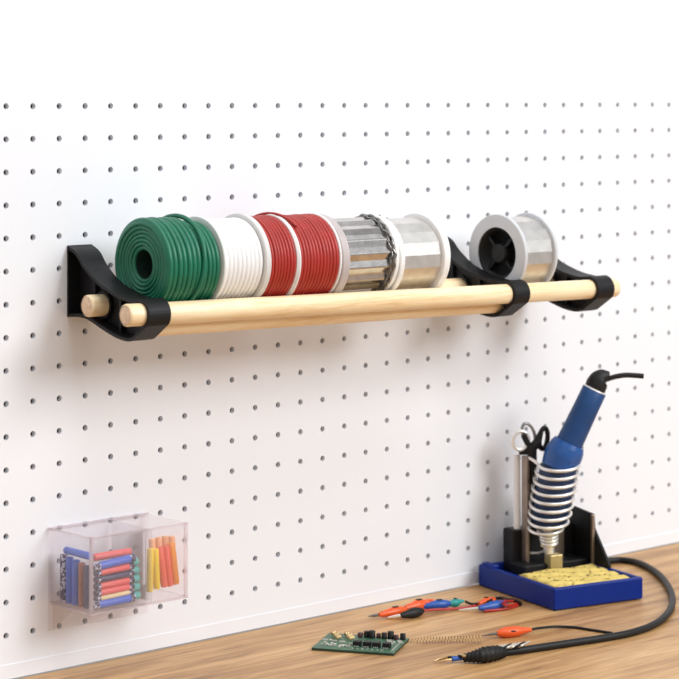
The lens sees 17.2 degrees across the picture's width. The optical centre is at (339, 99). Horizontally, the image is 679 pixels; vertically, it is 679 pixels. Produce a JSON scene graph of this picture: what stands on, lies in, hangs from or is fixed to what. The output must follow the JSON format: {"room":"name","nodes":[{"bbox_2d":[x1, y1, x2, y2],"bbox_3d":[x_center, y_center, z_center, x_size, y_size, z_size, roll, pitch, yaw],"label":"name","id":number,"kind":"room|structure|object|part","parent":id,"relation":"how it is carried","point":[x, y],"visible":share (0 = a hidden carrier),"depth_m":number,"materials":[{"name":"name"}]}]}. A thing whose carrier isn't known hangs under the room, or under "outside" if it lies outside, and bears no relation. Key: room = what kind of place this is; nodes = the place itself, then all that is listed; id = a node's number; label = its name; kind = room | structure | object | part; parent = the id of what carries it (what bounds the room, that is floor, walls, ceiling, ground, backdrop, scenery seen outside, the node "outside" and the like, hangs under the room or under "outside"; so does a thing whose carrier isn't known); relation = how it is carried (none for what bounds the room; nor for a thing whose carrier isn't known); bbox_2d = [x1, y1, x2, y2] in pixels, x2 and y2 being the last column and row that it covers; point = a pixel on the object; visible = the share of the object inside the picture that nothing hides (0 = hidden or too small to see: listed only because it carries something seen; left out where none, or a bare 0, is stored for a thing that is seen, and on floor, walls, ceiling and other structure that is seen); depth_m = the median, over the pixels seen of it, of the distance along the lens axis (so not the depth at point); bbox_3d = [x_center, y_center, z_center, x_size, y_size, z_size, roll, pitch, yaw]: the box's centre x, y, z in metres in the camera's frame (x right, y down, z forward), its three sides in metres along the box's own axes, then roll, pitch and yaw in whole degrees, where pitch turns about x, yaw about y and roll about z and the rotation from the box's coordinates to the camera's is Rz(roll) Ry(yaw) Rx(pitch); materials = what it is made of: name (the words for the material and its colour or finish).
{"room":"electronics workshop","nodes":[
{"label":"electronics workshop","id":0,"kind":"room"},
{"bbox_2d":[0,0,678,665],"bbox_3d":[-0.024,-0.060,1.943,1.850,1.009,0.025,0,0,-42],"label":"wall","id":1,"kind":"structure","parent":0,"point":[589,89],"depth_m":1.93,"materials":[{"name":"white"}]},
{"bbox_2d":[0,531,678,678],"bbox_3d":[-0.016,0.439,1.934,1.850,0.011,0.001,0,0,-42],"label":"baseboard","id":2,"kind":"structure","parent":1,"relation":"attached to","point":[15,670],"depth_m":1.89,"materials":[{"name":"white paint"}]},
{"bbox_2d":[67,213,620,341],"bbox_3d":[0.018,0.140,1.892,0.553,0.104,0.107,0,0,-42],"label":"shelf","id":3,"kind":"object","parent":1,"relation":"attached to","point":[95,294],"depth_m":1.75,"materials":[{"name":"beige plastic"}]},
{"bbox_3d":[-0.134,0.127,1.739,0.053,0.077,0.077,0,0,-42],"label":"green wire coil","id":4,"kind":"part","parent":3,"relation":"part of","materials":[{"name":"green plastic"}]},
{"bbox_2d":[189,213,270,299],"bbox_3d":[-0.095,0.127,1.773,0.047,0.074,0.074,0,0,-42],"label":"spool","id":5,"kind":"object","parent":3,"relation":"on","point":[243,246],"visible":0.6,"depth_m":1.75},
{"bbox_2d":[251,214,298,296],"bbox_3d":[-0.067,0.128,1.798,0.029,0.072,0.072,0,0,-42],"label":"spool","id":6,"kind":"object","parent":3,"relation":"on","point":[282,242],"visible":0.4,"depth_m":1.78},
{"bbox_2d":[254,212,341,294],"bbox_3d":[-0.041,0.128,1.821,0.053,0.075,0.073,0,0,-42],"label":"spool","id":7,"kind":"object","parent":3,"relation":"on","point":[317,240],"visible":0.5,"depth_m":1.80},
{"bbox_2d":[320,213,399,292],"bbox_3d":[0.003,0.130,1.861,0.065,0.072,0.072,0,0,-42],"label":"spool","id":8,"kind":"object","parent":3,"relation":"on","point":[369,244],"visible":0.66,"depth_m":1.85},
{"bbox_2d":[379,213,450,289],"bbox_3d":[0.049,0.132,1.903,0.058,0.072,0.071,0,0,-42],"label":"spool","id":9,"kind":"object","parent":3,"relation":"on","point":[424,247],"visible":0.57,"depth_m":1.89},
{"bbox_2d":[469,213,557,282],"bbox_3d":[0.155,0.136,1.998,0.043,0.070,0.070,0,0,-42],"label":"spool","id":10,"kind":"object","parent":3,"relation":"on","point":[523,246],"visible":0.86,"depth_m":1.98,"materials":[{"name":"white plastic"}]},
{"bbox_3d":[-0.172,0.373,1.755,0.096,0.080,0.056,0,0,-42],"label":"bin","id":11,"kind":"object","parent":1,"relation":"attached to","visible":0},
{"bbox_2d":[60,554,67,601],"bbox_3d":[-0.214,0.371,1.742,0.006,0.037,0.006,0,0,-42],"label":"tube","id":12,"kind":"object","parent":11,"relation":"in","point":[62,556],"visible":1,"depth_m":1.74,"materials":[{"name":"black plastic"}]},
{"bbox_2d":[66,556,73,603],"bbox_3d":[-0.209,0.372,1.736,0.006,0.036,0.006,0,0,-42],"label":"tube","id":13,"kind":"object","parent":11,"relation":"in","point":[69,559],"visible":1,"depth_m":1.73,"materials":[{"name":"blue plastic"}]},
{"bbox_2d":[72,559,79,605],"bbox_3d":[-0.203,0.372,1.730,0.006,0.035,0.006,0,0,-42],"label":"tube","id":14,"kind":"object","parent":11,"relation":"in","point":[75,562],"visible":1,"depth_m":1.73,"materials":[{"name":"blue plastic"}]},
{"bbox_2d":[63,546,91,559],"bbox_3d":[-0.202,0.350,1.729,0.006,0.006,0.032,0,0,-42],"label":"tube","id":15,"kind":"object","parent":11,"relation":"in","point":[67,550],"visible":1,"depth_m":1.73,"materials":[{"name":"blue plastic"}]},
{"bbox_2d":[78,562,85,606],"bbox_3d":[-0.198,0.373,1.724,0.006,0.034,0.006,0,0,-42],"label":"tube","id":16,"kind":"object","parent":11,"relation":"in","point":[81,564],"visible":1,"depth_m":1.72,"materials":[{"name":"brown plastic"}]},
{"bbox_2d":[84,565,90,608],"bbox_3d":[-0.194,0.373,1.719,0.005,0.033,0.005,0,0,-42],"label":"tube","id":17,"kind":"object","parent":11,"relation":"in","point":[87,568],"visible":1,"depth_m":1.72,"materials":[{"name":"grey plastic"}]},
{"bbox_2d":[91,594,135,609],"bbox_3d":[-0.174,0.386,1.725,0.039,0.008,0.007,0,0,-42],"label":"tube","id":18,"kind":"object","parent":11,"relation":"in","point":[95,605],"visible":1,"depth_m":1.72,"materials":[{"name":"blue plastic"}]},
{"bbox_2d":[93,589,134,601],"bbox_3d":[-0.174,0.382,1.726,0.037,0.005,0.004,0,0,-42],"label":"tube","id":19,"kind":"object","parent":11,"relation":"in","point":[128,592],"visible":1,"depth_m":1.72,"materials":[{"name":"yellow plastic"}]},
{"bbox_2d":[93,583,134,596],"bbox_3d":[-0.174,0.377,1.726,0.037,0.006,0.006,0,0,-42],"label":"tube","id":20,"kind":"object","parent":11,"relation":"in","point":[131,586],"visible":1,"depth_m":1.72,"materials":[{"name":"red plastic"}]},
{"bbox_2d":[93,576,134,589],"bbox_3d":[-0.174,0.372,1.726,0.037,0.006,0.006,0,0,-42],"label":"tube","id":21,"kind":"object","parent":20,"relation":"on","point":[128,580],"visible":1,"depth_m":1.72,"materials":[{"name":"red plastic"}]},
{"bbox_2d":[93,570,134,583],"bbox_3d":[-0.174,0.367,1.726,0.036,0.006,0.005,0,0,-42],"label":"tube","id":22,"kind":"object","parent":21,"relation":"on","point":[130,573],"visible":1,"depth_m":1.72,"materials":[{"name":"black plastic"}]},
{"bbox_2d":[93,562,134,576],"bbox_3d":[-0.174,0.362,1.726,0.037,0.007,0.006,0,0,-42],"label":"tube","id":23,"kind":"object","parent":11,"relation":"in","point":[129,566],"visible":1,"depth_m":1.72,"materials":[{"name":"red plastic"}]},
{"bbox_2d":[92,553,135,571],"bbox_3d":[-0.174,0.356,1.726,0.039,0.009,0.007,0,0,-42],"label":"tube","id":24,"kind":"object","parent":11,"relation":"in","point":[97,566],"visible":1,"depth_m":1.72,"materials":[{"name":"blue plastic"}]},
{"bbox_2d":[134,582,139,590],"bbox_3d":[-0.170,0.380,1.738,0.035,0.006,0.006,0,0,-42],"label":"tube","id":25,"kind":"object","parent":11,"relation":"in","point":[137,585],"visible":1,"depth_m":1.75,"materials":[{"name":"green plastic"}]},
{"bbox_2d":[134,574,139,582],"bbox_3d":[-0.170,0.373,1.738,0.035,0.006,0.006,0,0,-42],"label":"tube","id":26,"kind":"object","parent":25,"relation":"on","point":[136,576],"visible":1,"depth_m":1.75,"materials":[{"name":"green plastic"}]},
{"bbox_2d":[107,566,139,574],"bbox_3d":[-0.170,0.367,1.738,0.034,0.006,0.006,0,0,-42],"label":"tube","id":27,"kind":"object","parent":26,"relation":"on","point":[136,569],"visible":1,"depth_m":1.75,"materials":[{"name":"green plastic"}]},
{"bbox_3d":[-0.170,0.360,1.738,0.034,0.006,0.006,0,0,-42],"label":"tube","id":28,"kind":"object","parent":27,"relation":"on","visible":0},
{"bbox_2d":[92,548,131,560],"bbox_3d":[-0.176,0.352,1.733,0.035,0.006,0.006,0,0,-42],"label":"tube","id":29,"kind":"object","parent":28,"relation":"on","point":[121,552],"visible":1,"depth_m":1.73,"materials":[{"name":"red plastic"}]},
{"bbox_2d":[134,591,140,598],"bbox_3d":[-0.170,0.386,1.738,0.036,0.006,0.006,0,0,-42],"label":"tube","id":30,"kind":"object","parent":11,"relation":"in","point":[137,593],"visible":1,"depth_m":1.75,"materials":[{"name":"green plastic"}]},
{"bbox_2d":[146,548,153,591],"bbox_3d":[-0.148,0.368,1.754,0.006,0.034,0.005,0,0,-42],"label":"tube","id":31,"kind":"object","parent":11,"relation":"in","point":[150,551],"visible":1,"depth_m":1.75,"materials":[{"name":"yellow plastic"}]},
{"bbox_2d":[148,538,155,547],"bbox_3d":[-0.147,0.364,1.764,0.006,0.037,0.006,0,0,-42],"label":"tube","id":32,"kind":"object","parent":11,"relation":"in","point":[152,541],"visible":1,"depth_m":1.76,"materials":[{"name":"orange plastic"}]},
{"bbox_2d":[153,548,159,589],"bbox_3d":[-0.144,0.368,1.758,0.007,0.032,0.005,0,0,-42],"label":"tube","id":33,"kind":"object","parent":11,"relation":"in","point":[156,575],"visible":1,"depth_m":1.75,"materials":[{"name":"yellow plastic"}]},
{"bbox_2d":[155,536,161,583],"bbox_3d":[-0.142,0.363,1.768,0.007,0.037,0.006,0,0,-42],"label":"tube","id":34,"kind":"object","parent":11,"relation":"in","point":[158,539],"visible":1,"depth_m":1.77,"materials":[{"name":"orange plastic"}]},
{"bbox_2d":[157,546,167,587],"bbox_3d":[-0.140,0.367,1.761,0.010,0.033,0.005,0,0,-42],"label":"tube","id":35,"kind":"object","parent":11,"relation":"in","point":[163,577],"visible":1,"depth_m":1.76,"materials":[{"name":"red plastic"}]},
{"bbox_2d":[162,535,168,545],"bbox_3d":[-0.137,0.363,1.773,0.008,0.037,0.006,0,0,-42],"label":"tube","id":36,"kind":"object","parent":11,"relation":"in","point":[165,539],"visible":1,"depth_m":1.77,"materials":[{"name":"orange plastic"}]},
{"bbox_2d":[162,545,172,586],"bbox_3d":[-0.135,0.367,1.765,0.010,0.033,0.005,0,0,-42],"label":"tube","id":37,"kind":"object","parent":11,"relation":"in","point":[165,547],"visible":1,"depth_m":1.76,"materials":[{"name":"red plastic"}]},
{"bbox_2d":[168,535,175,545],"bbox_3d":[-0.132,0.364,1.777,0.008,0.036,0.006,0,0,-42],"label":"tube","id":38,"kind":"object","parent":11,"relation":"in","point":[171,538],"visible":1,"depth_m":1.77,"materials":[{"name":"orange plastic"}]},
{"bbox_2d":[168,542,178,584],"bbox_3d":[-0.131,0.366,1.769,0.010,0.034,0.006,0,0,-42],"label":"tube","id":39,"kind":"object","parent":11,"relation":"in","point":[172,547],"visible":1,"depth_m":1.77,"materials":[{"name":"orange plastic"}]},
{"bbox_2d":[20,543,678,678],"bbox_3d":[0.206,0.465,1.462,2.150,0.038,1.000,0,0,-42],"label":"workbench","id":40,"kind":"object","parent":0,"point":[284,651],"visible":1,"depth_m":1.82,"materials":[{"name":"brown wood"}]},
{"bbox_2d":[312,630,408,655],"bbox_3d":[0.017,0.441,1.829,0.068,0.008,0.052,0,0,16],"label":"circuit board","id":41,"kind":"object","parent":40,"relation":"on","point":[387,644],"visible":1,"depth_m":1.82,"materials":[{"name":"green plastic"}]},
{"bbox_2d":[368,606,406,616],"bbox_3d":[0.042,0.441,1.928,0.036,0.009,0.009,0,0,-28],"label":"clip","id":42,"kind":"object","parent":40,"relation":"on","point":[394,610],"visible":1,"depth_m":1.93,"materials":[{"name":"orange plastic"}]},
{"bbox_2d":[403,598,433,609],"bbox_3d":[0.069,0.440,1.953,0.037,0.010,0.013,0,0,-35],"label":"clip","id":43,"kind":"object","parent":40,"relation":"on","point":[419,602],"visible":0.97,"depth_m":1.95,"materials":[{"name":"orange plastic"}]},
{"bbox_2d":[388,604,477,617],"bbox_3d":[0.084,0.441,1.940,0.092,0.009,0.011,0,0,-31],"label":"clip","id":44,"kind":"object","parent":40,"relation":"on","point":[415,612],"visible":1,"depth_m":1.93,"materials":[{"name":"black plastic"}]},
{"bbox_2d":[424,599,450,608],"bbox_3d":[0.083,0.441,1.956,0.030,0.009,0.008,0,0,-23],"label":"clip","id":45,"kind":"object","parent":40,"relation":"on","point":[438,603],"visible":0.97,"depth_m":1.95,"materials":[{"name":"blue plastic"}]},
{"bbox_2d":[409,634,481,642],"bbox_3d":[0.087,0.442,1.837,0.061,0.007,0.007,0,0,-2],"label":"coil spring","id":46,"kind":"object","parent":40,"relation":"on","point":[476,634],"visible":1,"depth_m":1.84,"materials":[{"name":"gold metal"}]},
{"bbox_2d":[450,598,473,606],"bbox_3d":[0.108,0.441,1.970,0.037,0.008,0.008,0,0,-25],"label":"clip","id":47,"kind":"object","parent":40,"relation":"on","point":[455,602],"visible":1,"depth_m":1.97,"materials":[{"name":"teal plastic"}]},
{"bbox_2d":[459,600,506,610],"bbox_3d":[0.126,0.441,1.952,0.044,0.008,0.012,0,0,-18],"label":"clip","id":48,"kind":"object","parent":40,"relation":"on","point":[495,604],"visible":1,"depth_m":1.95,"materials":[{"name":"blue plastic"}]},
{"bbox_2d":[473,597,495,604],"bbox_3d":[0.129,0.441,1.973,0.024,0.007,0.010,0,0,-42],"label":"clip","id":49,"kind":"object","parent":40,"relation":"on","point":[484,600],"visible":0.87,"depth_m":1.97,"materials":[{"name":"orange plastic"}]},
{"bbox_2d":[484,599,518,612],"bbox_3d":[0.145,0.441,1.965,0.017,0.008,0.053,0,0,32],"label":"wire","id":50,"kind":"object","parent":40,"relation":"on","point":[517,605],"visible":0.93,"depth_m":1.95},
{"bbox_2d":[487,596,521,605],"bbox_3d":[0.141,0.442,1.974,0.034,0.007,0.031,0,0,-42],"label":"wire","id":51,"kind":"object","parent":40,"relation":"on","point":[498,597],"visible":0.94,"depth_m":1.98,"materials":[{"name":"black rubber"}]},
{"bbox_2d":[502,600,517,606],"bbox_3d":[0.150,0.441,1.963,0.008,0.007,0.029,0,0,28],"label":"wire","id":52,"kind":"object","parent":40,"relation":"on","point":[505,601],"visible":1,"depth_m":1.96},
{"bbox_2d":[482,625,612,637],"bbox_3d":[0.171,0.441,1.868,0.108,0.010,0.034,0,0,-17],"label":"probe","id":53,"kind":"object","parent":40,"relation":"on","point":[510,631],"visible":0.98,"depth_m":1.86,"materials":[{"name":"orange plastic"}]},
{"bbox_2d":[434,557,675,662],"bbox_3d":[0.224,0.439,1.940,0.125,0.013,0.436,0,0,25],"label":"lead","id":54,"kind":"object","parent":40,"relation":"on","point":[491,653],"visible":0.99,"depth_m":1.82,"materials":[{"name":"black rubber"}]},
{"bbox_3d":[0.241,0.443,1.959,0.105,0.006,0.395,0,0,20],"label":"cord","id":55,"kind":"part","parent":54,"relation":"part of","materials":[{"name":"black rubber"}]},
{"bbox_2d":[479,454,641,609],"bbox_3d":[0.199,0.385,2.027,0.096,0.120,0.120,0,0,-30],"label":"stand","id":56,"kind":"object","parent":40,"relation":"on","point":[579,572],"visible":0.93,"depth_m":2.03,"materials":[{"name":"blue plastic"}]},
{"bbox_3d":[0.170,0.379,2.049,0.003,0.107,0.009,0,0,-30],"label":"post","id":57,"kind":"part","parent":56,"relation":"part of","materials":[{"name":"metal"}]},
{"bbox_2d":[511,422,549,534],"bbox_3d":[0.175,0.347,2.051,0.037,0.103,0.012,0,0,-11],"label":"scissors","id":58,"kind":"object","parent":56,"relation":"in","point":[530,448],"visible":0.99,"depth_m":2.05,"materials":[{"name":"metal"}]},
{"bbox_3d":[0.175,0.351,2.050,0.023,0.095,0.009,0,0,-4],"label":"blade","id":59,"kind":"part","parent":58,"relation":"part of","materials":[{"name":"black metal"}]},
{"bbox_3d":[0.201,0.391,2.069,0.014,0.082,0.002,0,0,-30],"label":"plate","id":60,"kind":"part","parent":56,"relation":"part of","materials":[{"name":"metal"}]},
{"bbox_2d":[479,561,641,609],"bbox_3d":[0.199,0.435,2.027,0.097,0.019,0.120,0,0,-30],"label":"tray","id":61,"kind":"object","parent":56,"relation":"attached to","point":[554,585],"depth_m":2.00,"materials":[{"name":"blue plastic"}]},
{"bbox_2d":[532,369,643,554],"bbox_3d":[0.226,0.329,2.036,0.101,0.168,0.035,0,0,8],"label":"iron","id":62,"kind":"object","parent":56,"relation":"in","point":[565,450],"visible":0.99,"depth_m":2.03,"materials":[{"name":"metal"}]},
{"bbox_3d":[0.219,0.291,2.039,0.047,0.064,0.025,0,0,2],"label":"handle","id":63,"kind":"part","parent":62,"relation":"part of","materials":[{"name":"blue plastic"}]},
{"bbox_3d":[0.260,0.252,2.040,0.035,0.009,0.005,0,0,0],"label":"cord","id":64,"kind":"part","parent":62,"relation":"part of","materials":[{"name":"black rubber"}]},
{"bbox_3d":[0.229,0.405,2.065,0.003,0.056,0.067,0,0,-30],"label":"plate","id":65,"kind":"part","parent":56,"relation":"part of","materials":[{"name":"black plastic"}]},
{"bbox_3d":[0.232,0.406,2.054,0.003,0.052,0.003,0,0,-42],"label":"post","id":66,"kind":"part","parent":56,"relation":"part of","materials":[{"name":"metal"}]}
]}

